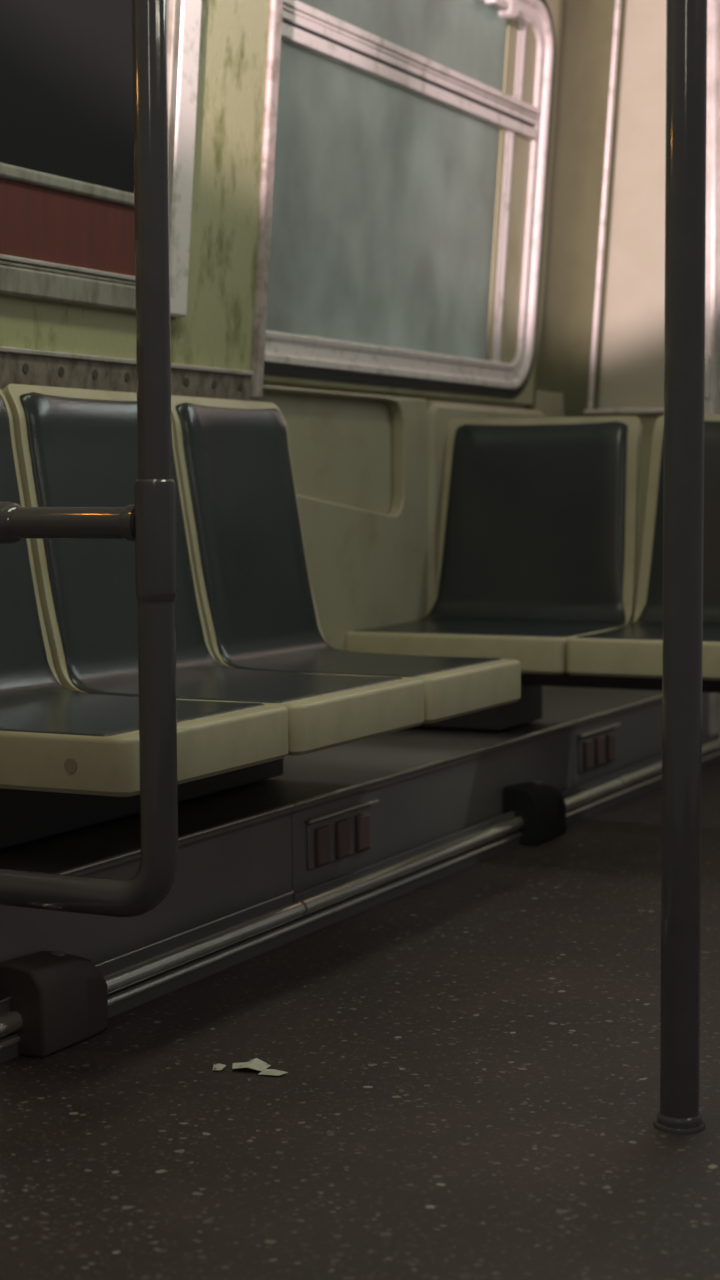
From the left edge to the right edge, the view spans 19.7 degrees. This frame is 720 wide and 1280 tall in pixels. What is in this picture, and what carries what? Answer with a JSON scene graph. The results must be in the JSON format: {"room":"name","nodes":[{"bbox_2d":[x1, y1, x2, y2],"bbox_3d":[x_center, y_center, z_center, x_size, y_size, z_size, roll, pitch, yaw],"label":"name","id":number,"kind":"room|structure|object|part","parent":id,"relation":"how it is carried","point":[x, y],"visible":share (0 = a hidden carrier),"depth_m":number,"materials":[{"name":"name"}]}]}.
{"room":"train carriage","nodes":[
{"label":"train carriage","id":0,"kind":"room"},
{"bbox_2d":[0,0,625,689],"bbox_3d":[-0.185,-0.856,4.049,0.256,2.600,4.800,2,5,26],"label":"wall","id":1,"kind":"structure","parent":0,"point":[341,449],"depth_m":3.78,"materials":[{"name":"paint"}]},
{"bbox_3d":[-0.621,-1.188,2.990,0.077,0.980,1.164,2,5,26],"label":"black pane","id":2,"kind":"part","parent":1,"relation":"part of","materials":[{"name":"black glass"}]},
{"bbox_3d":[-0.633,-0.553,3.092,0.024,0.044,1.250,2,5,26],"label":"sill","id":3,"kind":"part","parent":1,"relation":"part of","materials":[{"name":"grey paint"}]},
{"bbox_2d":[0,346,253,400],"bbox_3d":[-0.739,-0.386,2.961,0.065,0.106,2.300,2,5,26],"label":"trim","id":4,"kind":"structure","parent":1,"relation":"attached to","point":[23,366],"depth_m":3.51,"materials":[{"name":"metal"}]},
{"bbox_3d":[-0.711,-1.236,2.894,0.196,1.670,2.320,2,5,26],"label":"pylon panel","id":5,"kind":"part","parent":1,"relation":"part of","materials":[{"name":"paint"}]},
{"bbox_2d":[250,0,282,398],"bbox_3d":[-0.174,-1.307,3.940,0.177,1.685,0.036,2,5,26],"label":"trim","id":6,"kind":"structure","parent":1,"relation":"attached to","point":[276,6],"depth_m":3.97,"materials":[{"name":"metal"}]},
{"bbox_2d":[263,385,546,690],"bbox_3d":[0.030,-0.069,4.600,0.040,0.947,2.070,2,5,26],"label":"wall panel","id":7,"kind":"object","parent":1,"relation":"attached to","point":[368,569],"depth_m":4.67,"materials":[{"name":"paint"}]},
{"bbox_3d":[-0.143,-0.043,4.260,0.030,0.947,1.305,2,5,26],"label":"pocket panel","id":8,"kind":"part","parent":7,"relation":"part of","materials":[{"name":"paint"}]},
{"bbox_3d":[-0.260,-0.061,4.146,0.080,1.000,4.800,2,5,26],"label":"panel","id":9,"kind":"part","parent":1,"relation":"part of","materials":[{"name":"paint"}]},
{"bbox_2d":[264,0,554,397],"bbox_3d":[0.089,-1.073,4.602,0.148,1.008,1.700,2,5,26],"label":"window","id":10,"kind":"structure","parent":1,"relation":"in","point":[412,149],"depth_m":4.67,"materials":[{"name":"silver metal"}]},
{"bbox_3d":[0.044,-0.919,4.555,0.047,0.610,1.415,2,5,26],"label":"glass pane","id":11,"kind":"part","parent":10,"relation":"part of","materials":[{"name":"clear glass"}]},
{"bbox_3d":[0.079,-1.406,4.518,0.020,0.235,1.445,2,5,26],"label":"glass pane","id":12,"kind":"part","parent":10,"relation":"part of","materials":[{"name":"clear glass"}]},
{"bbox_3d":[0.109,-1.267,4.599,0.024,0.016,1.500,2,5,26],"label":"meeting rail","id":13,"kind":"part","parent":10,"relation":"part of","materials":[{"name":"metal"}]},
{"bbox_3d":[0.110,-1.236,4.602,0.030,0.026,1.500,2,5,26],"label":"meeting rail","id":14,"kind":"part","parent":10,"relation":"part of","materials":[{"name":"metal"}]},
{"bbox_3d":[0.111,-1.279,4.598,0.026,0.008,1.500,2,5,26],"label":"meeting rail","id":15,"kind":"part","parent":10,"relation":"part of","materials":[{"name":"metal"}]},
{"bbox_3d":[0.114,-1.293,4.595,0.030,0.016,1.500,2,5,26],"label":"meeting rail","id":16,"kind":"part","parent":10,"relation":"part of","materials":[{"name":"metal"}]},
{"bbox_3d":[0.037,-0.927,4.544,0.075,0.670,1.450,2,5,26],"label":"sash","id":17,"kind":"part","parent":10,"relation":"part of","materials":[{"name":"metal"}]},
{"bbox_3d":[0.360,-1.525,4.999,0.038,0.046,0.060,2,5,26],"label":"latch knob","id":18,"kind":"part","parent":10,"relation":"part of","materials":[{"name":"metal"}]},
{"bbox_3d":[0.071,-1.392,4.511,0.048,0.282,1.485,2,5,26],"label":"sash","id":19,"kind":"part","parent":10,"relation":"part of","materials":[{"name":"metal"}]},
{"bbox_3d":[0.130,-1.381,4.654,0.164,1.645,1.630,2,5,26],"label":"window panel","id":20,"kind":"part","parent":1,"relation":"part of","materials":[{"name":"glass"}]},
{"bbox_2d":[0,761,719,1279],"bbox_3d":[1.190,0.537,3.142,3.800,0.060,6.200,2,5,26],"label":"floor","id":21,"kind":"structure","parent":0,"point":[470,1089],"depth_m":2.49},
{"bbox_2d":[0,951,107,1057],"bbox_3d":[-0.408,0.480,2.789,0.076,0.120,0.177,2,5,26],"label":"bracket","id":22,"kind":"object","parent":21,"relation":"on","point":[60,998],"visible":1,"depth_m":2.73,"materials":[{"name":"black metal"}]},
{"bbox_2d":[213,1058,287,1075],"bbox_3d":[-0.135,0.543,2.642,0.101,0.008,0.045,1,4,19],"label":"paper scrap","id":23,"kind":"object","parent":21,"relation":"on","point":[256,1064],"visible":1,"depth_m":2.64,"materials":[{"name":"white paper"}]},
{"bbox_2d":[0,687,708,964],"bbox_3d":[-0.175,0.363,3.734,0.358,0.214,4.476,2,5,26],"label":"heater cover","id":24,"kind":"object","parent":21,"relation":"on","point":[333,812],"visible":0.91,"depth_m":3.67,"materials":[{"name":"metal"}]},
{"bbox_2d":[0,758,282,849],"bbox_3d":[-0.472,0.212,3.355,0.190,0.144,1.120,2,5,26],"label":"support","id":25,"kind":"object","parent":24,"relation":"on","point":[26,816],"visible":0.28,"depth_m":3.20,"materials":[{"name":"grey metal"}]},
{"bbox_2d":[0,389,287,796],"bbox_3d":[-0.429,-0.097,2.864,0.525,0.546,0.438,2,5,26],"label":"seat","id":26,"kind":"object","parent":25,"relation":"on","point":[54,737],"visible":0.9,"depth_m":2.83,"materials":[{"name":"beige plastic"}]},
{"bbox_3d":[-0.383,0.139,2.860,0.425,0.074,0.437,2,5,26],"label":"seat","id":27,"kind":"part","parent":26,"relation":"part of","materials":[{"name":"beige plastic"}]},
{"bbox_2d":[2,384,423,755],"bbox_3d":[-0.224,-0.127,3.262,0.525,0.546,0.446,2,5,26],"label":"seat","id":28,"kind":"object","parent":25,"relation":"on","point":[75,447],"visible":0.64,"depth_m":3.24,"materials":[{"name":"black plastic"}]},
{"bbox_2d":[171,395,520,722],"bbox_3d":[-0.030,-0.156,3.646,0.525,0.546,0.406,2,5,26],"label":"seat","id":29,"kind":"object","parent":25,"relation":"on","point":[234,461],"visible":0.82,"depth_m":3.67,"materials":[{"name":"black plastic"}]},
{"bbox_3d":[-0.719,0.449,2.648,0.344,0.206,2.041,2,5,26],"label":"panel","id":30,"kind":"part","parent":24,"relation":"part of","materials":[{"name":"metal"}]},
{"bbox_2d":[305,799,378,870],"bbox_3d":[-0.031,0.342,3.639,0.016,0.089,0.266,2,5,26],"label":"vent","id":31,"kind":"object","parent":24,"relation":"attached to","point":[340,833],"depth_m":3.62,"materials":[{"name":"grey metal"}]},
{"bbox_3d":[0.031,0.334,4.169,0.344,0.206,1.351,2,5,26],"label":"panel","id":32,"kind":"part","parent":24,"relation":"part of","materials":[{"name":"metal"}]},
{"bbox_2d":[420,673,719,729],"bbox_3d":[0.559,0.123,4.510,0.960,0.144,0.250,2,5,26],"label":"support","id":33,"kind":"object","parent":24,"relation":"on","point":[528,708],"visible":0.22,"depth_m":4.51,"materials":[{"name":"grey metal"}]},
{"bbox_2d":[346,416,641,673],"bbox_3d":[0.310,-0.227,4.590,0.508,0.546,0.570,2,5,26],"label":"seat","id":34,"kind":"object","parent":33,"relation":"on","point":[540,524],"visible":0.92,"depth_m":4.73,"materials":[{"name":"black plastic"}]},
{"bbox_2d":[567,414,719,680],"bbox_3d":[0.770,-0.212,4.364,0.508,0.546,0.570,2,5,26],"label":"seat","id":35,"kind":"object","parent":33,"relation":"on","point":[635,649],"visible":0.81,"depth_m":4.57,"materials":[{"name":"beige plastic"}]},
{"bbox_2d":[577,723,620,772],"bbox_3d":[0.558,0.252,4.834,0.016,0.089,0.266,2,5,26],"label":"vent","id":36,"kind":"object","parent":24,"relation":"attached to","point":[597,743],"depth_m":4.82,"materials":[{"name":"grey metal"}]},
{"bbox_3d":[0.568,0.252,5.259,0.344,0.206,1.076,2,5,26],"label":"panel","id":37,"kind":"part","parent":24,"relation":"part of","materials":[{"name":"metal"}]},
{"bbox_2d":[0,734,719,1063],"bbox_3d":[-0.020,0.441,3.596,0.031,0.077,4.560,2,5,26],"label":"rail","id":38,"kind":"object","parent":21,"relation":"on","point":[139,976],"visible":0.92,"depth_m":3.47,"materials":[{"name":"metal"}]},
{"bbox_3d":[-0.575,0.526,2.494,0.010,0.074,2.085,2,5,26],"label":"kick plate","id":39,"kind":"part","parent":38,"relation":"part of","materials":[{"name":"grey metal"}]},
{"bbox_3d":[0.433,0.373,4.539,0.010,0.070,2.465,2,5,26],"label":"kick plate","id":40,"kind":"part","parent":38,"relation":"part of","materials":[{"name":"grey metal"}]},
{"bbox_2d":[504,782,565,845],"bbox_3d":[0.377,0.360,4.383,0.076,0.120,0.200,2,5,26],"label":"support foot","id":41,"kind":"object","parent":21,"relation":"on","point":[541,807],"visible":0.91,"depth_m":4.30,"materials":[{"name":"black metal"}]},
{"bbox_2d":[653,0,706,1133],"bbox_3d":[0.365,-0.732,2.309,0.060,2.600,0.060,2,5,26],"label":"pole","id":42,"kind":"object","parent":21,"relation":"on","point":[686,20],"visible":1,"depth_m":2.34,"materials":[{"name":"metal"}]},
{"bbox_2d":[584,0,665,598],"bbox_3d":[0.699,-0.985,5.747,0.540,2.600,0.125,2,5,26],"label":"wall","id":43,"kind":"structure","parent":0,"point":[631,382],"depth_m":5.68,"materials":[{"name":"paint"}]},
{"bbox_2d":[588,0,620,408],"bbox_3d":[0.682,-1.459,5.679,0.148,1.643,0.036,2,5,26],"label":"trim","id":44,"kind":"structure","parent":43,"relation":"attached to","point":[618,2],"depth_m":5.69,"materials":[{"name":"metal"}]},
{"bbox_3d":[0.746,-0.631,5.705,0.400,0.013,0.045,2,5,26],"label":"sill","id":45,"kind":"part","parent":43,"relation":"part of","materials":[{"name":"metal"}]},
{"bbox_3d":[0.710,-0.163,5.822,0.540,0.950,0.090,2,5,26],"label":"panel","id":46,"kind":"part","parent":43,"relation":"part of","materials":[{"name":"paint"}]},
{"bbox_3d":[0.706,-1.460,5.732,0.540,1.650,0.080,2,5,26],"label":"panel","id":47,"kind":"part","parent":43,"relation":"part of","materials":[{"name":"paint"}]},
{"bbox_2d":[704,0,719,736],"bbox_3d":[1.321,-0.964,5.424,0.858,2.600,0.116,2,5,26],"label":"door","id":48,"kind":"structure","parent":43,"relation":"in","point":[712,248],"depth_m":5.56,"materials":[{"name":"metal"}]},
{"bbox_3d":[1.486,-2.163,3.574,3.800,0.060,4.800,2,5,26],"label":"ceiling","id":49,"kind":"structure","parent":0,"visible":0},
{"bbox_2d":[0,0,177,916],"bbox_3d":[-0.489,-0.854,2.555,0.585,2.384,0.052,2,5,26],"label":"pole","id":50,"kind":"object","parent":49,"relation":"attached to","point":[150,522],"visible":1,"depth_m":2.48,"materials":[{"name":"metal"}]}
]}

